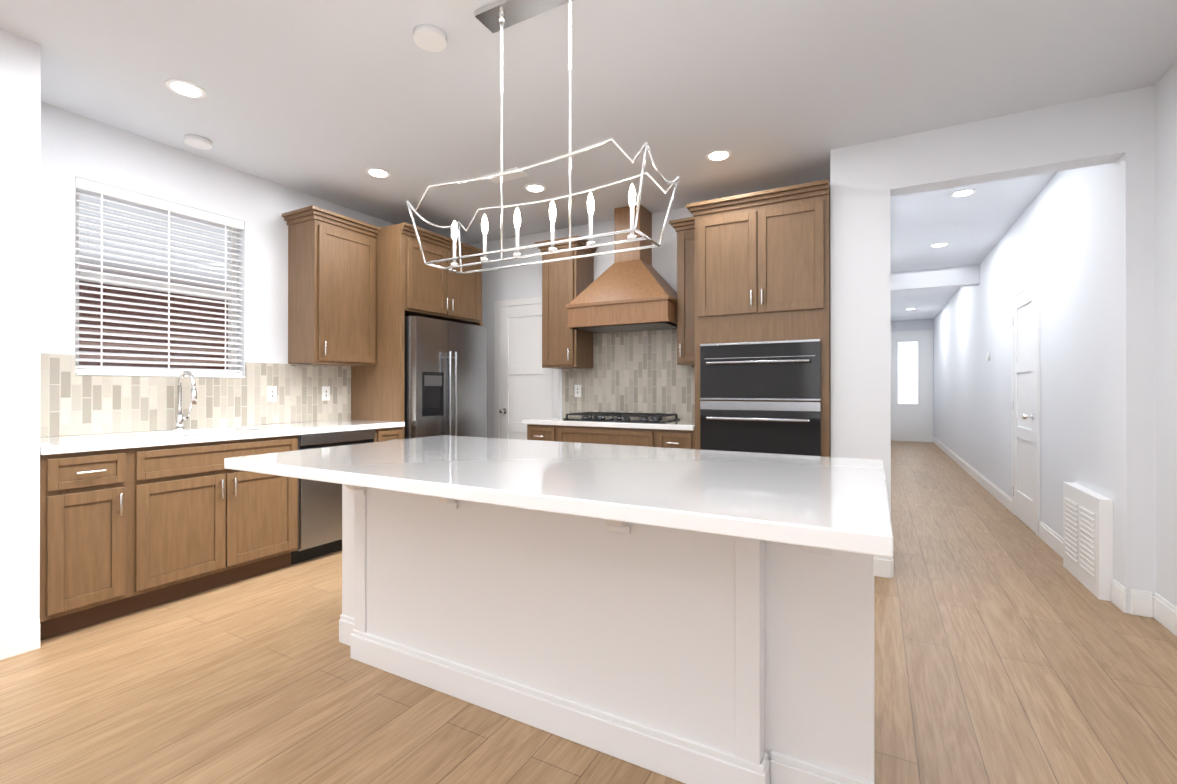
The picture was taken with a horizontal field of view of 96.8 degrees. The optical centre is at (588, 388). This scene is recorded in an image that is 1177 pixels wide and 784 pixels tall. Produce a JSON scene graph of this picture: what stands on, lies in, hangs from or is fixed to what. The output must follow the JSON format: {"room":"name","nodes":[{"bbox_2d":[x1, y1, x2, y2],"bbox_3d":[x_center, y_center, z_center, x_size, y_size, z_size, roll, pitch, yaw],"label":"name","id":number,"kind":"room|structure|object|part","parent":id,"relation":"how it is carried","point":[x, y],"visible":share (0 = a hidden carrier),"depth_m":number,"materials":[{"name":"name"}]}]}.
{"room":"kitchen","nodes":[
{"label":"kitchen","id":0,"kind":"room"},
{"bbox_2d":[0,29,40,629],"bbox_3d":[-2.812,-0.193,2.477,0.650,2.740,0.130,0,0,29],"label":"wall","id":1,"kind":"structure","parent":0,"point":[20,133],"depth_m":2.32,"materials":[{"name":"paint"}]},
{"bbox_2d":[40,102,394,436],"bbox_3d":[-3.230,-0.193,2.546,0.150,2.740,7.610,0,0,29],"label":"wall","id":2,"kind":"structure","parent":0,"point":[73,146],"depth_m":3.35,"materials":[{"name":"paint"}]},
{"bbox_2d":[75,190,245,377],"bbox_3d":[-2.749,-0.640,3.395,0.151,1.129,0.908,0,0,29],"label":"window","id":3,"kind":"structure","parent":2,"relation":"in","point":[122,279],"depth_m":3.42,"materials":[{"name":"white plastic"}]},
{"bbox_2d":[79,193,229,368],"bbox_3d":[-2.795,-0.641,3.420,0.005,1.070,0.850,0,0,29],"label":"window panel","id":4,"kind":"object","parent":3,"relation":"in","point":[153,279],"depth_m":3.37,"materials":[{"name":"clear glass"}]},
{"bbox_2d":[75,177,243,375],"bbox_3d":[-2.729,-0.648,3.384,0.066,1.112,0.902,0,0,29],"label":"window blinds","id":5,"kind":"object","parent":3,"relation":"attached to","point":[111,192],"visible":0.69,"depth_m":3.31,"materials":[{"name":"white plastic"}]},
{"bbox_2d":[40,353,350,436],"bbox_3d":[-2.558,0.038,3.603,0.010,0.454,2.087,0,0,29],"label":"backsplash","id":6,"kind":"structure","parent":2,"relation":"attached to","point":[72,402],"depth_m":3.42,"materials":[{"name":"tile"}]},
{"bbox_2d":[267,386,276,401],"bbox_3d":[-2.375,0.040,3.918,0.008,0.116,0.070,0,0,29],"label":"electrical outlet","id":7,"kind":"object","parent":6,"relation":"attached to","point":[271,393],"visible":1,"depth_m":3.91,"materials":[{"name":"white plastic"}]},
{"bbox_2d":[322,386,329,400],"bbox_3d":[-2.164,0.041,4.304,0.008,0.116,0.070,0,0,29],"label":"electrical outlet","id":8,"kind":"object","parent":6,"relation":"attached to","point":[325,393],"visible":1,"depth_m":4.30,"materials":[{"name":"white plastic"}]},
{"bbox_2d":[40,419,404,454],"bbox_3d":[-2.269,0.285,3.445,0.668,0.040,2.088,0,0,29],"label":"countertop","id":9,"kind":"structure","parent":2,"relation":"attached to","point":[50,445],"depth_m":3.07,"materials":[{"name":"white stone"}]},
{"bbox_2d":[174,371,196,429],"bbox_3d":[-2.534,0.077,3.320,0.225,0.374,0.094,0,0,29],"label":"faucet","id":10,"kind":"object","parent":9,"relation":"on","point":[180,418],"visible":1,"depth_m":3.33,"materials":[{"name":"silver metal"}]},
{"bbox_2d":[282,205,379,365],"bbox_3d":[-2.035,-0.765,4.167,0.387,1.148,0.600,0,0,29],"label":"upper cabinet","id":11,"kind":"object","parent":2,"relation":"attached to","point":[331,288],"visible":1,"depth_m":4.01,"materials":[{"name":"brown wood"}]},
{"bbox_2d":[0,436,1176,659],"bbox_3d":[1.416,1.119,5.410,5.250,0.130,16.900,0,0,29],"label":"baseboard","id":12,"kind":"structure","parent":2,"relation":"attached to","point":[20,638],"depth_m":2.71,"materials":[{"name":"white paint"}]},
{"bbox_2d":[0,441,1176,783],"bbox_3d":[1.436,1.213,5.342,5.650,0.060,17.300,0,0,29],"label":"floor","id":13,"kind":"structure","parent":0,"point":[1010,647],"depth_m":2.03,"materials":[{"name":"brown wood"}]},
{"bbox_2d":[40,448,135,640],"bbox_3d":[-2.696,0.741,2.674,0.660,0.872,0.328,0,0,29],"label":"base cabinet","id":14,"kind":"object","parent":13,"relation":"on","point":[123,532],"depth_m":2.52,"materials":[{"name":"brown wood"}]},
{"bbox_2d":[136,435,297,611],"bbox_3d":[-2.403,0.742,3.209,0.660,0.872,0.892,0,0,29],"label":"base cabinet","id":15,"kind":"object","parent":13,"relation":"on","point":[202,525],"depth_m":2.98,"materials":[{"name":"brown wood"}]},
{"bbox_2d":[291,429,374,564],"bbox_3d":[-2.024,0.745,3.850,0.612,0.870,0.588,0,0,29],"label":"dishwasher","id":16,"kind":"object","parent":13,"relation":"on","point":[319,518],"visible":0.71,"depth_m":3.58,"materials":[{"name":"silver metal"}]},
{"bbox_2d":[373,427,401,441],"bbox_3d":[-1.837,0.745,4.243,0.660,0.872,0.272,0,0,29],"label":"base cabinet","id":17,"kind":"object","parent":13,"relation":"on","point":[383,434],"depth_m":4.07,"materials":[{"name":"brown wood"}]},
{"bbox_2d":[351,222,482,438],"bbox_3d":[-1.524,-0.078,4.798,0.677,2.520,1.000,0,0,29],"label":"cabinet","id":18,"kind":"object","parent":13,"relation":"on","point":[409,282],"visible":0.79,"depth_m":4.36,"materials":[{"name":"brown wood"}]},
{"bbox_2d":[404,316,486,438],"bbox_3d":[-1.456,0.295,4.766,0.750,1.775,0.890,0,0,29],"label":"fridge","id":19,"kind":"object","parent":13,"relation":"on","point":[407,416],"depth_m":4.49,"materials":[{"name":"silver metal"}]},
{"bbox_3d":[-1.183,0.287,4.616,0.126,1.750,0.884,0,0,29],"label":"fridge door","id":20,"kind":"part","parent":19,"relation":"part of","materials":[{"name":"silver metal"}]},
{"bbox_2d":[527,424,554,440],"bbox_3d":[-0.253,0.746,4.714,0.310,0.872,0.639,0,0,29],"label":"base cabinet","id":21,"kind":"object","parent":13,"relation":"on","point":[534,432],"depth_m":4.44,"materials":[{"name":"brown wood"}]},
{"bbox_2d":[339,484,873,783],"bbox_3d":[-0.106,0.740,2.078,2.180,0.873,0.788,0,0,29],"label":"kitchen island","id":22,"kind":"object","parent":13,"relation":"on","point":[688,657],"visible":0.75,"depth_m":1.65,"materials":[{"name":"white wood"}]},
{"bbox_2d":[224,435,892,557],"bbox_3d":[-0.145,0.282,1.945,2.180,0.040,1.140,0,0,29],"label":"island countertop","id":23,"kind":"structure","parent":22,"relation":"on","point":[836,503],"depth_m":1.50,"materials":[{"name":"white stone"}]},
{"bbox_2d":[555,425,666,447],"bbox_3d":[0.302,0.745,4.411,0.955,0.872,0.639,0,0,29],"label":"base cabinet","id":24,"kind":"object","parent":13,"relation":"on","point":[577,434],"depth_m":4.12,"materials":[{"name":"brown wood"}]},
{"bbox_2d":[522,416,694,430],"bbox_3d":[0.248,0.287,4.436,1.518,0.040,0.648,0,0,29],"label":"countertop","id":25,"kind":"structure","parent":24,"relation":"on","point":[689,425],"depth_m":4.13,"materials":[{"name":"white stone"}]},
{"bbox_2d":[563,412,679,422],"bbox_3d":[0.282,0.241,4.453,0.880,0.051,0.470,0,0,29],"label":"cooktop","id":26,"kind":"object","parent":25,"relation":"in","point":[622,417],"visible":1,"depth_m":4.33,"materials":[{"name":"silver metal"}]},
{"bbox_2d":[667,430,694,448],"bbox_3d":[0.753,0.744,4.163,0.375,0.872,0.639,0,0,29],"label":"base cabinet","id":27,"kind":"object","parent":13,"relation":"on","point":[683,439],"depth_m":3.84,"materials":[{"name":"brown wood"}]},
{"bbox_2d":[686,179,830,456],"bbox_3d":[1.273,-0.080,3.844,0.945,2.520,0.705,0,0,29],"label":"tall cabinet","id":28,"kind":"object","parent":13,"relation":"on","point":[762,265],"depth_m":3.56,"materials":[{"name":"brown wood"}]},
{"bbox_3d":[1.146,0.265,3.559,0.795,1.170,0.085,0,0,29],"label":"tall oven cabinet front","id":29,"kind":"part","parent":28,"relation":"part of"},
{"bbox_2d":[0,0,1176,320],"bbox_3d":[1.436,-1.587,5.347,5.650,0.060,17.300,0,0,29],"label":"ceiling","id":30,"kind":"structure","parent":0,"point":[330,100],"depth_m":2.72,"materials":[{"name":"paint"}]},
{"bbox_2d":[165,79,205,98],"bbox_3d":[-2.094,-1.558,2.719,0.169,0.007,0.169,0,0,5],"label":"recessed light","id":31,"kind":"object","parent":30,"relation":"in","point":[185,88],"depth_m":2.71,"materials":[{"name":"white plastic"}]},
{"bbox_2d":[184,134,211,149],"bbox_3d":[-2.449,-1.546,3.278,0.139,0.030,0.139,0,0,23],"label":"smoke detector","id":32,"kind":"object","parent":30,"relation":"attached to","point":[195,141],"depth_m":3.25,"materials":[{"name":"white plastic"}]},
{"bbox_2d":[366,168,390,177],"bbox_3d":[-1.518,-1.556,3.772,0.169,0.007,0.169,0,0,23],"label":"recessed light","id":33,"kind":"object","parent":30,"relation":"in","point":[375,172],"depth_m":3.76,"materials":[{"name":"white plastic"}]},
{"bbox_2d":[414,24,446,51],"bbox_3d":[-0.700,-1.548,2.309,0.139,0.030,0.139,0,0,23],"label":"smoke detector","id":34,"kind":"object","parent":30,"relation":"attached to","point":[430,38],"depth_m":2.29,"materials":[{"name":"white plastic"}]},
{"bbox_2d":[483,167,527,183],"bbox_3d":[-0.606,-1.555,3.814,0.300,0.010,0.150,0,0,29],"label":"ceiling vent","id":35,"kind":"object","parent":30,"relation":"in","point":[511,176],"visible":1,"depth_m":3.81,"materials":[{"name":"white metal"}]},
{"bbox_2d":[524,184,545,192],"bbox_3d":[-0.416,-1.555,4.058,0.169,0.007,0.169,0,0,-10],"label":"recessed light","id":36,"kind":"object","parent":30,"relation":"in","point":[535,188],"depth_m":4.05,"materials":[{"name":"white plastic"}]},
{"bbox_2d":[406,0,678,273],"bbox_3d":[-0.215,-1.046,2.089,1.099,1.033,0.320,0,0,29],"label":"pendant chandelier","id":37,"kind":"object","parent":30,"relation":"hanging from","point":[498,15],"visible":1,"depth_m":2.10,"materials":[{"name":"silver metal"}]},
{"bbox_2d":[706,149,731,160],"bbox_3d":[0.870,-1.556,3.491,0.169,0.007,0.169,0,0,23],"label":"recessed light","id":38,"kind":"object","parent":30,"relation":"in","point":[720,154],"depth_m":3.48,"materials":[{"name":"white plastic"}]},
{"bbox_2d":[890,264,979,291],"bbox_3d":[4.461,-1.433,6.855,1.070,0.240,0.150,0,0,29],"label":"beam","id":39,"kind":"structure","parent":30,"relation":"attached to","point":[949,277],"depth_m":6.76,"materials":[{"name":"paint"}]},
{"bbox_2d":[930,243,948,246],"bbox_3d":[3.796,-1.552,5.652,0.169,0.007,0.169,0,0,5],"label":"recessed light","id":40,"kind":"object","parent":30,"relation":"in","point":[937,244],"depth_m":5.64,"materials":[{"name":"white plastic"}]},
{"bbox_2d":[950,189,975,196],"bbox_3d":[2.980,-1.555,4.160,0.169,0.007,0.169,0,0,23],"label":"recessed light","id":41,"kind":"object","parent":30,"relation":"in","point":[965,192],"depth_m":4.16,"materials":[{"name":"white plastic"}]},
{"bbox_2d":[470,182,829,437],"bbox_3d":[0.262,-0.188,4.887,3.730,2.740,0.150,0,0,29],"label":"wall","id":42,"kind":"structure","parent":0,"point":[519,282],"depth_m":5.26,"materials":[{"name":"paint"}]},
{"bbox_2d":[494,297,558,439],"bbox_3d":[-0.650,0.136,5.250,0.790,2.095,0.086,0,0,29],"label":"pantry door","id":43,"kind":"structure","parent":42,"relation":"in","point":[526,385],"depth_m":5.32,"materials":[{"name":"white wood"}]},
{"bbox_2d":[534,235,597,368],"bbox_3d":[-0.203,-0.764,4.834,0.465,1.148,0.387,0,0,29],"label":"upper cabinet","id":44,"kind":"object","parent":42,"relation":"attached to","point":[564,282],"visible":0.83,"depth_m":4.71,"materials":[{"name":"brown wood"}]},
{"bbox_2d":[566,204,676,332],"bbox_3d":[0.335,-1.036,4.470,0.924,1.042,0.510,0,0,29],"label":"range hood","id":45,"kind":"object","parent":42,"relation":"attached to","point":[634,290],"visible":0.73,"depth_m":4.36,"materials":[{"name":"brown wood"}]},
{"bbox_2d":[562,329,694,419],"bbox_3d":[0.406,-0.124,4.714,1.508,0.782,0.010,0,0,29],"label":"backsplash","id":46,"kind":"structure","parent":42,"relation":"attached to","point":[637,372],"depth_m":4.71,"materials":[{"name":"tile"}]},
{"bbox_2d":[575,385,580,396],"bbox_3d":[-0.102,0.023,4.981,0.070,0.116,0.008,0,0,29],"label":"electrical outlet","id":47,"kind":"object","parent":46,"relation":"attached to","point":[577,390],"visible":1,"depth_m":4.98,"materials":[{"name":"white plastic"}]},
{"bbox_2d":[669,217,694,365],"bbox_3d":[0.852,-0.765,4.257,0.281,1.148,0.387,0,0,29],"label":"upper cabinet","id":48,"kind":"object","parent":42,"relation":"attached to","point":[684,228],"visible":0.56,"depth_m":4.13,"materials":[{"name":"brown wood"}]},
{"bbox_2d":[830,138,890,515],"bbox_3d":[4.162,-0.181,7.774,0.340,2.740,10.120,0,0,29],"label":"wall","id":49,"kind":"structure","parent":0,"point":[860,291],"depth_m":3.33,"materials":[{"name":"paint"}]},
{"bbox_2d":[891,319,933,435],"bbox_3d":[7.245,-0.173,11.941,1.070,2.740,0.150,0,0,29],"label":"wall","id":50,"kind":"structure","parent":0,"point":[914,325],"depth_m":11.77,"materials":[{"name":"paint"}]},
{"bbox_2d":[891,330,932,441],"bbox_3d":[7.235,-0.053,11.849,0.980,2.500,0.020,0,0,29],"label":"front door","id":51,"kind":"structure","parent":50,"relation":"in","point":[911,385],"depth_m":11.80,"materials":[{"name":"white wood"}]},
{"bbox_2d":[890,85,1155,613],"bbox_3d":[2.436,-0.192,3.036,1.180,2.740,0.150,0,0,29],"label":"wall","id":52,"kind":"structure","parent":0,"point":[1117,129],"depth_m":2.78,"materials":[{"name":"paint"}]},
{"bbox_2d":[934,163,1114,578],"bbox_3d":[5.351,-0.183,7.209,0.150,2.740,9.970,0,0,29],"label":"wall","id":53,"kind":"structure","parent":0,"point":[1058,236],"depth_m":3.89,"materials":[{"name":"paint"}]},
{"bbox_2d":[1012,274,1039,536],"bbox_3d":[3.771,0.134,4.567,0.086,2.095,0.890,0,0,29],"label":"hall door","id":54,"kind":"structure","parent":53,"relation":"in","point":[1026,403],"depth_m":4.49,"materials":[{"name":"white wood"}]},
{"bbox_2d":[1063,482,1112,600],"bbox_3d":[3.024,0.899,3.179,0.066,0.560,0.630,0,0,29],"label":"air vent","id":55,"kind":"object","parent":53,"relation":"in","point":[1087,538],"visible":1,"depth_m":3.05,"materials":[{"name":"white metal"}]},
{"bbox_2d":[1155,62,1176,606],"bbox_3d":[1.368,-0.198,-0.301,0.150,2.740,7.030,0,0,29],"label":"wall","id":56,"kind":"structure","parent":0,"point":[1166,297],"depth_m":2.59,"materials":[{"name":"paint"}]},
{"label":"outside","id":57,"kind":"structure","parent":0,"visible":0},
{"bbox_2d":[79,192,227,368],"bbox_3d":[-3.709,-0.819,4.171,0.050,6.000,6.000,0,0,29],"label":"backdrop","id":58,"kind":"structure","parent":57,"point":[131,235],"depth_m":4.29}
]}

